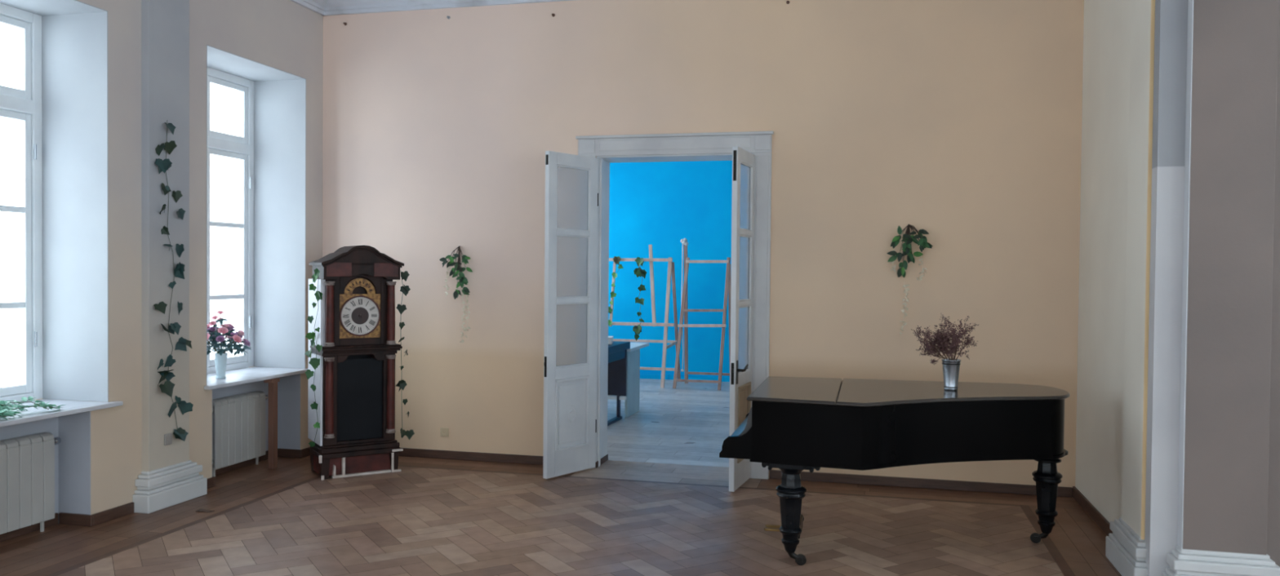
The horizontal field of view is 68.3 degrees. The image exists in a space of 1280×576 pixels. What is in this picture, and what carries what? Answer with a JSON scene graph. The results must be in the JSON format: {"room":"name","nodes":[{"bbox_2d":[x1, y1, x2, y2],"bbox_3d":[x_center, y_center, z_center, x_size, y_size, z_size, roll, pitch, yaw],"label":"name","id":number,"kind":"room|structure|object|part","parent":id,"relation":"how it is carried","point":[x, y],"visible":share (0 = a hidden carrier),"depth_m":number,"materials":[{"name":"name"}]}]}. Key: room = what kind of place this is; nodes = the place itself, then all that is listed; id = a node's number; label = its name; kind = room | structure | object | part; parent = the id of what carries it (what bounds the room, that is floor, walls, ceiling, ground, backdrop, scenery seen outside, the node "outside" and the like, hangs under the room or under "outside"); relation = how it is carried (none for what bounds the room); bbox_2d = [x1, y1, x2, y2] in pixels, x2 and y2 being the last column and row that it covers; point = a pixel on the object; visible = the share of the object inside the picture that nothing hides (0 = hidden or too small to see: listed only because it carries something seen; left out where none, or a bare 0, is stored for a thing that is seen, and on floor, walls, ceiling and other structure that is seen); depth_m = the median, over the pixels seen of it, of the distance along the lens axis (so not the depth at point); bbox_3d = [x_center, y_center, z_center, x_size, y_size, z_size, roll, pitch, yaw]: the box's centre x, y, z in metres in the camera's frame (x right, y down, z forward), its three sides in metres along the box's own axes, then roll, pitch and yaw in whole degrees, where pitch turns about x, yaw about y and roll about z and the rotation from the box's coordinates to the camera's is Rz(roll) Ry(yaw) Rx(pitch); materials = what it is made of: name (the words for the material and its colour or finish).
{"room":"music room","nodes":[
{"label":"music room","id":0,"kind":"room"},
{"bbox_2d":[0,0,323,524],"bbox_3d":[-5.064,-0.552,1.310,0.646,4.360,15.346,1,1,14],"label":"wall","id":1,"kind":"structure","parent":0,"point":[98,457],"depth_m":6.54,"materials":[{"name":"beige paint"}]},
{"bbox_2d":[0,0,123,426],"bbox_3d":[-3.937,-0.513,5.704,0.661,2.615,1.395,1,1,14],"label":"window","id":2,"kind":"structure","parent":1,"relation":"in","point":[60,104],"depth_m":6.29,"materials":[{"name":"grey paint"}]},
{"bbox_3d":[-4.145,-1.502,6.030,0.055,0.509,0.542,1,1,14],"label":"sash","id":3,"kind":"part","parent":2,"relation":"part of","materials":[{"name":"white paint"}]},
{"bbox_3d":[-4.157,-0.224,6.055,0.055,1.854,0.542,1,1,14],"label":"sash","id":4,"kind":"part","parent":2,"relation":"part of","materials":[{"name":"white paint"}]},
{"bbox_3d":[-4.218,-0.522,5.752,0.092,2.605,1.295,1,1,14],"label":"frame","id":5,"kind":"part","parent":2,"relation":"part of","materials":[{"name":"white paint"}]},
{"bbox_2d":[0,396,64,420],"bbox_3d":[-3.914,0.725,5.660,0.530,0.116,0.679,1,1,14],"label":"sprigs","id":6,"kind":"object","parent":2,"relation":"on","point":[4,409],"visible":1,"depth_m":5.75,"materials":[{"name":"green plant"}]},
{"bbox_3d":[-3.910,0.780,5.719,0.581,0.030,1.395,1,1,14],"label":"sill","id":7,"kind":"part","parent":2,"relation":"part of","materials":[{"name":"stone"}]},
{"bbox_2d":[0,447,310,542],"bbox_3d":[-3.641,1.508,6.365,0.276,0.075,4.874,1,1,14],"label":"baseboard","id":8,"kind":"structure","parent":1,"relation":"attached to","point":[64,518],"depth_m":6.24,"materials":[{"name":"brown wood"}]},
{"bbox_2d":[132,0,207,514],"bbox_3d":[-3.341,-0.469,6.719,0.144,4.020,0.590,1,1,14],"label":"pilaster","id":9,"kind":"object","parent":1,"relation":"attached to","point":[168,477],"visible":0.99,"depth_m":6.66,"materials":[{"name":"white paint"}]},
{"bbox_2d":[164,433,172,445],"bbox_3d":[-3.359,1.076,6.718,0.014,0.080,0.070,1,1,14],"label":"junction box","id":10,"kind":"object","parent":9,"relation":"attached to","point":[167,437],"visible":1,"depth_m":6.71,"materials":[{"name":"grey plastic"}]},
{"bbox_2d":[153,120,193,441],"bbox_3d":[-3.300,-0.039,6.700,0.092,2.292,0.330,1,1,14],"label":"ivy garland","id":11,"kind":"object","parent":9,"relation":"hanging from","point":[163,166],"visible":1,"depth_m":6.70,"materials":[{"name":"green plant"}]},
{"bbox_3d":[-3.334,-0.059,6.727,0.004,2.256,0.130,1,1,14],"label":"stem","id":12,"kind":"part","parent":11,"relation":"part of","materials":[{"name":"green plant"}]},
{"bbox_2d":[204,44,308,390],"bbox_3d":[-3.402,-0.550,7.883,0.661,2.615,1.395,1,1,14],"label":"window","id":13,"kind":"structure","parent":1,"relation":"in","point":[269,148],"depth_m":8.46,"materials":[{"name":"grey paint"}]},
{"bbox_2d":[213,352,227,378],"bbox_3d":[-3.396,0.630,7.647,0.102,0.205,0.102,1,1,14],"label":"vase","id":14,"kind":"object","parent":13,"relation":"on","point":[220,362],"visible":0.98,"depth_m":7.62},
{"bbox_2d":[207,311,251,355],"bbox_3d":[-3.384,0.445,7.661,0.399,0.524,0.461,1,1,14],"label":"bouquet","id":15,"kind":"object","parent":14,"relation":"in","point":[216,339],"visible":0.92,"depth_m":7.59,"materials":[{"name":"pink plant"}]},
{"bbox_3d":[-3.621,-0.261,8.235,0.055,1.854,0.542,1,1,14],"label":"sash","id":16,"kind":"part","parent":13,"relation":"part of","materials":[{"name":"glass"}]},
{"bbox_3d":[-3.610,-1.538,8.210,0.055,0.509,0.542,1,1,14],"label":"sash","id":17,"kind":"part","parent":13,"relation":"part of","materials":[{"name":"white paint"}]},
{"bbox_3d":[-3.683,-0.558,7.932,0.092,2.605,1.295,1,1,14],"label":"frame","id":18,"kind":"part","parent":13,"relation":"part of","materials":[{"name":"white paint"}]},
{"bbox_3d":[-3.375,0.743,7.899,0.581,0.030,1.395,1,1,14],"label":"sill","id":19,"kind":"part","parent":13,"relation":"part of","materials":[{"name":"stone"}]},
{"bbox_2d":[289,0,326,16],"bbox_3d":[-4.581,-2.545,1.158,0.310,0.360,15.346,1,1,14],"label":"crown molding","id":20,"kind":"structure","parent":1,"relation":"attached to","point":[317,6],"depth_m":8.44,"materials":[{"name":"paint"}]},
{"bbox_2d":[0,378,1121,575],"bbox_3d":[0.178,1.696,3.466,9.860,0.120,21.960,1,1,14],"label":"floor","id":21,"kind":"structure","parent":0,"point":[432,517],"depth_m":6.25,"materials":[{"name":"brown wood"}]},
{"bbox_2d":[0,432,61,534],"bbox_3d":[-3.880,1.243,5.680,0.092,0.625,0.941,1,1,14],"label":"radiator","id":22,"kind":"object","parent":21,"relation":"on","point":[27,463],"visible":1,"depth_m":5.84,"materials":[{"name":"beige metal"}]},
{"bbox_2d":[195,508,213,512],"bbox_3d":[-3.013,1.544,6.540,0.130,0.010,0.065,1,1,14],"label":"scrap","id":23,"kind":"object","parent":21,"relation":"on","point":[200,509],"visible":1,"depth_m":6.54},
{"bbox_2d":[212,391,268,476],"bbox_3d":[-3.339,1.206,7.882,0.092,0.625,0.736,1,1,14],"label":"radiator","id":24,"kind":"object","parent":21,"relation":"on","point":[238,421],"visible":0.91,"depth_m":7.79,"materials":[{"name":"beige metal"}]},
{"bbox_2d":[263,377,279,469],"bbox_3d":[-3.098,1.140,7.943,0.078,0.759,0.110,1,1,14],"label":"prop","id":25,"kind":"object","parent":21,"relation":"on","point":[273,383],"visible":0.88,"depth_m":7.92,"materials":[{"name":"brown wood"}]},
{"bbox_2d":[307,245,404,480],"bbox_3d":[-2.384,0.588,7.872,0.679,1.880,0.520,0,1,-32],"label":"grandfather clock","id":26,"kind":"object","parent":21,"relation":"on","point":[354,379],"visible":0.98,"depth_m":7.72,"materials":[{"name":"brown wood"}]},
{"bbox_2d":[304,268,322,447],"bbox_3d":[-2.599,0.574,7.532,0.084,1.464,0.391,0,1,-32],"label":"ivy garland","id":27,"kind":"object","parent":26,"relation":"attached to","point":[314,362],"visible":1,"depth_m":7.61,"materials":[{"name":"green plant"}]},
{"bbox_3d":[-2.617,0.571,7.632,0.004,1.428,0.179,0,1,-32],"label":"stem","id":28,"kind":"part","parent":27,"relation":"part of","materials":[{"name":"green plant"}]},
{"bbox_3d":[-2.410,-0.148,7.562,0.200,0.113,0.007,0,1,-32],"label":"veneer panel","id":29,"kind":"part","parent":26,"relation":"part of","materials":[{"name":"brown wood"}]},
{"bbox_3d":[-2.381,1.435,7.871,0.610,0.145,0.340,0,1,-32],"label":"panel","id":30,"kind":"part","parent":26,"relation":"part of","materials":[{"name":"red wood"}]},
{"bbox_3d":[-2.356,0.492,7.837,0.652,0.050,0.405,0,1,-32],"label":"waist moulding","id":31,"kind":"part","parent":26,"relation":"part of","materials":[{"name":"brown wood"}]},
{"bbox_3d":[-2.345,-0.261,7.816,0.668,0.180,0.420,0,1,-32],"label":"pediment moulding","id":32,"kind":"part","parent":26,"relation":"part of","materials":[{"name":"brown wood"}]},
{"bbox_2d":[324,274,392,346],"bbox_3d":[-2.377,0.147,7.859,0.550,0.638,0.310,0,1,-32],"label":"hood","id":33,"kind":"object","parent":26,"relation":"attached to","point":[361,300],"depth_m":7.74,"materials":[{"name":"brown wood"}]},
{"bbox_3d":[-2.305,0.912,7.756,0.376,0.663,0.006,0,1,-32],"label":"trunk door","id":34,"kind":"part","parent":26,"relation":"part of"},
{"bbox_3d":[-2.088,-0.149,7.765,0.200,0.113,0.006,0,1,-32],"label":"veneer panel","id":35,"kind":"part","parent":26,"relation":"part of","materials":[{"name":"brown wood"}]},
{"bbox_2d":[395,271,414,439],"bbox_3d":[-1.994,0.577,8.032,0.164,1.453,0.093,0,1,-20],"label":"ivy garland","id":36,"kind":"object","parent":26,"relation":"attached to","point":[402,384],"visible":1,"depth_m":8.02,"materials":[{"name":"green plant"}]},
{"bbox_3d":[-2.029,0.543,8.035,0.025,1.385,0.004,0,1,-32],"label":"stem","id":37,"kind":"part","parent":36,"relation":"part of","materials":[{"name":"green plant"}]},
{"bbox_2d":[607,341,630,426],"bbox_3d":[-0.740,1.055,10.268,0.950,0.885,1.250,1,1,16],"label":"chair","id":38,"kind":"object","parent":21,"relation":"on","point":[617,351],"visible":0.37,"depth_m":10.70,"materials":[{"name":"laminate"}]},
{"bbox_2d":[608,336,613,344],"bbox_3d":[-0.430,0.574,10.427,0.256,0.075,0.246,1,1,2],"label":"box","id":39,"kind":"object","parent":38,"relation":"on","point":[610,338],"visible":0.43,"depth_m":10.30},
{"bbox_3d":[-0.737,0.960,10.276,0.890,0.534,1.170,1,1,16],"label":"panel","id":40,"kind":"part","parent":38,"relation":"part of","materials":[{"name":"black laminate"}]},
{"bbox_2d":[624,342,648,417],"bbox_3d":[-0.795,1.075,11.424,1.640,0.800,0.930,1,1,14],"label":"desk","id":41,"kind":"object","parent":21,"relation":"on","point":[632,403],"visible":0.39,"depth_m":11.10,"materials":[{"name":"laminate"}]},
{"bbox_3d":[-0.087,1.105,11.121,0.030,0.764,0.580,1,1,14],"label":"panel","id":42,"kind":"part","parent":41,"relation":"part of","materials":[{"name":"white wood"}]},
{"bbox_2d":[608,244,680,387],"bbox_3d":[-0.352,0.390,14.250,1.916,2.083,0.934,1,1,14],"label":"easel","id":43,"kind":"object","parent":21,"relation":"on","point":[671,264],"visible":0.52,"depth_m":13.86,"materials":[{"name":"brown wood"}]},
{"bbox_2d":[608,256,623,326],"bbox_3d":[-0.392,0.048,13.875,0.277,1.033,0.115,0,1,-32],"label":"ivy garland","id":44,"kind":"object","parent":43,"relation":"hanging from","point":[616,260],"visible":0.95,"depth_m":13.89,"materials":[{"name":"green plant"}]},
{"bbox_2d":[632,257,646,341],"bbox_3d":[-0.016,0.160,13.764,0.183,1.224,0.234,1,1,14],"label":"ivy garland","id":45,"kind":"object","parent":43,"relation":"hanging from","point":[638,272],"visible":1,"depth_m":13.78,"materials":[{"name":"green plant"}]},
{"bbox_3d":[-0.303,-0.420,13.984,1.596,0.045,0.035,1,1,14],"label":"rail","id":46,"kind":"part","parent":43,"relation":"part of","materials":[{"name":"brown wood"}]},
{"bbox_3d":[-0.340,0.524,13.878,1.712,0.045,0.035,1,1,14],"label":"rail","id":47,"kind":"part","parent":43,"relation":"part of","materials":[{"name":"brown wood"}]},
{"bbox_3d":[0.385,0.498,13.740,0.054,1.890,0.301,1,1,24],"label":"leg","id":48,"kind":"part","parent":43,"relation":"part of","materials":[{"name":"brown wood"}]},
{"bbox_3d":[0.540,0.527,14.183,0.045,1.823,0.643,1,1,13],"label":"leg","id":49,"kind":"part","parent":43,"relation":"part of","materials":[{"name":"brown wood"}]},
{"bbox_2d":[672,240,731,390],"bbox_3d":[0.935,0.372,13.800,0.776,2.154,0.700,1,1,14],"label":"easel","id":50,"kind":"object","parent":21,"relation":"on","point":[684,308],"visible":0.89,"depth_m":13.65,"materials":[{"name":"brown wood"}]},
{"bbox_3d":[0.598,0.501,13.691,0.054,1.893,0.331,2,1,42],"label":"leg","id":51,"kind":"part","parent":50,"relation":"part of","materials":[{"name":"brown wood"}]},
{"bbox_2d":[680,238,688,372],"bbox_3d":[0.616,0.239,13.784,0.126,1.943,0.337,1,1,14],"label":"rope","id":52,"kind":"object","parent":50,"relation":"hanging from","point":[683,242],"visible":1,"depth_m":13.79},
{"bbox_3d":[0.889,0.543,13.576,0.702,0.056,0.032,1,1,14],"label":"rail","id":53,"kind":"part","parent":50,"relation":"part of","materials":[{"name":"brown wood"}]},
{"bbox_3d":[0.914,0.324,13.597,0.656,0.047,0.032,1,1,14],"label":"rail","id":54,"kind":"part","parent":50,"relation":"part of","materials":[{"name":"brown wood"}]},
{"bbox_3d":[0.971,-0.383,13.668,0.623,0.044,0.031,1,1,14],"label":"rail","id":55,"kind":"part","parent":50,"relation":"part of","materials":[{"name":"brown wood"}]},
{"bbox_3d":[1.205,0.507,13.540,0.052,1.896,0.310,1,1,31],"label":"leg","id":56,"kind":"part","parent":50,"relation":"part of","materials":[{"name":"brown wood"}]},
{"bbox_3d":[1.326,0.549,13.866,0.040,1.803,0.387,1,1,13],"label":"leg","id":57,"kind":"part","parent":50,"relation":"part of","materials":[{"name":"brown wood"}]},
{"bbox_2d":[719,376,1070,565],"bbox_3d":[1.588,1.116,5.794,2.053,0.974,1.258,1,1,14],"label":"grand piano","id":58,"kind":"object","parent":21,"relation":"on","point":[793,425],"visible":1,"depth_m":5.47,"materials":[{"name":"black paint"}]},
{"bbox_3d":[0.989,0.633,5.907,0.503,0.023,1.197,1,1,14],"label":"lid","id":59,"kind":"part","parent":58,"relation":"part of","materials":[{"name":"black paint"}]},
{"bbox_3d":[0.960,1.261,5.893,0.100,0.532,0.280,1,1,14],"label":"lyre frame","id":60,"kind":"part","parent":58,"relation":"part of","materials":[{"name":"gold paint"}]},
{"bbox_3d":[1.659,0.998,5.771,1.838,0.018,1.224,1,1,14],"label":"case moulding","id":61,"kind":"part","parent":58,"relation":"part of","materials":[{"name":"black paint"}]},
{"bbox_2d":[941,359,960,391],"bbox_3d":[1.918,0.536,5.821,0.116,0.190,0.116,1,1,14],"label":"metal vase","id":62,"kind":"object","parent":58,"relation":"on","point":[951,369],"visible":0.98,"depth_m":5.78,"materials":[{"name":"metal"}]},
{"bbox_2d":[911,313,978,364],"bbox_3d":[1.880,0.376,5.832,0.324,0.451,0.361,-1,2,-44],"label":"bouquet","id":63,"kind":"object","parent":62,"relation":"in","point":[944,344],"visible":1,"depth_m":5.78,"materials":[{"name":"purple plant"}]},
{"bbox_3d":[1.908,0.645,5.703,1.372,0.023,1.265,1,1,14],"label":"lid","id":64,"kind":"part","parent":58,"relation":"part of","materials":[{"name":"black paint"}]},
{"bbox_2d":[608,160,747,377],"bbox_3d":[1.579,-0.742,14.492,7.260,4.360,0.200,1,1,14],"label":"wall","id":65,"kind":"structure","parent":0,"point":[660,205],"depth_m":14.64,"materials":[{"name":"blue paint"}]},
{"bbox_2d":[640,373,729,382],"bbox_3d":[1.711,1.407,14.376,6.470,0.070,0.029,1,1,14],"label":"baseboard","id":66,"kind":"structure","parent":65,"relation":"attached to","point":[642,375],"depth_m":14.61,"materials":[{"name":"blue paint"}]},
{"bbox_2d":[322,0,1084,488],"bbox_3d":[0.116,-0.634,8.115,7.460,4.360,0.344,1,1,14],"label":"wall","id":67,"kind":"structure","parent":0,"point":[957,122],"depth_m":7.70,"materials":[{"name":"beige paint"}]},
{"bbox_2d":[440,427,448,436],"bbox_3d":[-1.744,1.286,8.420,0.080,0.080,0.014,1,1,14],"label":"wall socket","id":68,"kind":"object","parent":67,"relation":"attached to","point":[444,432],"visible":1,"depth_m":8.42,"materials":[{"name":"white plastic"}]},
{"bbox_2d":[324,0,576,16],"bbox_3d":[0.189,-2.626,7.727,6.440,0.360,0.310,1,1,14],"label":"crown molding","id":69,"kind":"structure","parent":67,"relation":"attached to","point":[333,7],"depth_m":8.41,"materials":[{"name":"paint"}]},
{"bbox_2d":[439,245,472,344],"bbox_3d":[-1.620,0.060,8.309,0.312,0.866,0.128,1,1,14],"label":"ivy","id":70,"kind":"object","parent":67,"relation":"attached to","point":[462,279],"visible":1,"depth_m":8.29,"materials":[{"name":"green plant"}]},
{"bbox_2d":[542,151,598,479],"bbox_3d":[-0.568,0.217,7.810,0.062,2.630,0.634,1,1,37],"label":"door","id":71,"kind":"structure","parent":67,"relation":"in","point":[570,421],"depth_m":7.78,"materials":[{"name":"white paint"}]},
{"bbox_3d":[-0.760,0.632,7.571,0.022,0.165,0.013,1,1,37],"label":"lock plate","id":72,"kind":"part","parent":71,"relation":"part of","materials":[{"name":"metal"}]},
{"bbox_3d":[-0.743,-1.025,7.542,0.024,0.080,0.007,1,1,37],"label":"bolt plate","id":73,"kind":"part","parent":71,"relation":"part of","materials":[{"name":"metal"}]},
{"bbox_3d":[-0.577,1.036,7.824,0.062,0.590,0.416,1,1,37],"label":"panel","id":74,"kind":"part","parent":71,"relation":"part of","materials":[{"name":"white paint"}]},
{"bbox_2d":[575,131,773,479],"bbox_3d":[0.302,0.131,8.066,1.675,2.835,0.416,1,1,14],"label":"door frame","id":75,"kind":"structure","parent":67,"relation":"attached to","point":[716,146],"depth_m":7.93,"materials":[{"name":"white paint"}]},
{"bbox_2d":[398,448,1072,497],"bbox_3d":[0.180,1.513,7.947,6.408,0.075,0.022,1,1,14],"label":"baseboard","id":76,"kind":"structure","parent":67,"relation":"attached to","point":[991,487],"depth_m":7.55,"materials":[{"name":"brown wood"}]},
{"bbox_2d":[728,146,755,492],"bbox_3d":[0.835,0.236,7.450,0.114,2.630,0.612,1,1,20],"label":"door","id":77,"kind":"structure","parent":67,"relation":"in","point":[740,380],"depth_m":7.28,"materials":[{"name":"white paint"}]},
{"bbox_3d":[0.703,0.653,7.186,0.022,0.165,0.013,1,1,20],"label":"lock plate","id":78,"kind":"part","parent":77,"relation":"part of","materials":[{"name":"metal"}]},
{"bbox_3d":[0.719,-0.929,7.158,0.024,0.230,0.007,1,1,20],"label":"bolt plate","id":79,"kind":"part","parent":77,"relation":"part of","materials":[{"name":"metal"}]},
{"bbox_3d":[0.793,0.644,7.278,0.062,0.180,0.160,1,1,20],"label":"handle","id":80,"kind":"part","parent":77,"relation":"part of","materials":[{"name":"metal"}]},
{"bbox_3d":[0.802,1.056,7.473,0.062,0.590,0.394,1,1,20],"label":"panel","id":81,"kind":"part","parent":77,"relation":"part of","materials":[{"name":"white wood"}]},
{"bbox_2d":[886,224,932,336],"bbox_3d":[2.108,-0.062,7.393,0.348,0.881,0.124,1,1,14],"label":"ivy plant","id":82,"kind":"object","parent":67,"relation":"attached to","point":[907,246],"visible":1,"depth_m":7.38,"materials":[{"name":"green plant"}]},
{"bbox_2d":[1075,0,1279,575],"bbox_3d":[4.379,-0.549,5.734,2.844,4.360,2.249,1,1,14],"label":"wall","id":83,"kind":"structure","parent":0,"point":[1106,23],"depth_m":5.86,"materials":[{"name":"paint"}]},
{"bbox_2d":[1072,486,1112,536],"bbox_3d":[3.120,1.564,6.441,0.020,0.085,1.546,1,1,14],"label":"baseboard","id":84,"kind":"structure","parent":83,"relation":"attached to","point":[1082,501],"depth_m":6.55,"materials":[{"name":"brown wood"}]},
{"bbox_2d":[1105,0,1155,575],"bbox_3d":[2.819,-0.386,5.326,0.146,4.020,0.640,1,1,14],"label":"pilaster","id":85,"kind":"object","parent":83,"relation":"attached to","point":[1126,549],"visible":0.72,"depth_m":5.26,"materials":[{"name":"paint"}]},
{"bbox_2d":[1161,0,1279,575],"bbox_3d":[3.031,-0.464,4.837,0.538,4.200,0.165,1,1,14],"label":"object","id":86,"kind":"structure","parent":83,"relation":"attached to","point":[1231,79],"depth_m":4.84,"materials":[{"name":"grey paint"}]}
]}

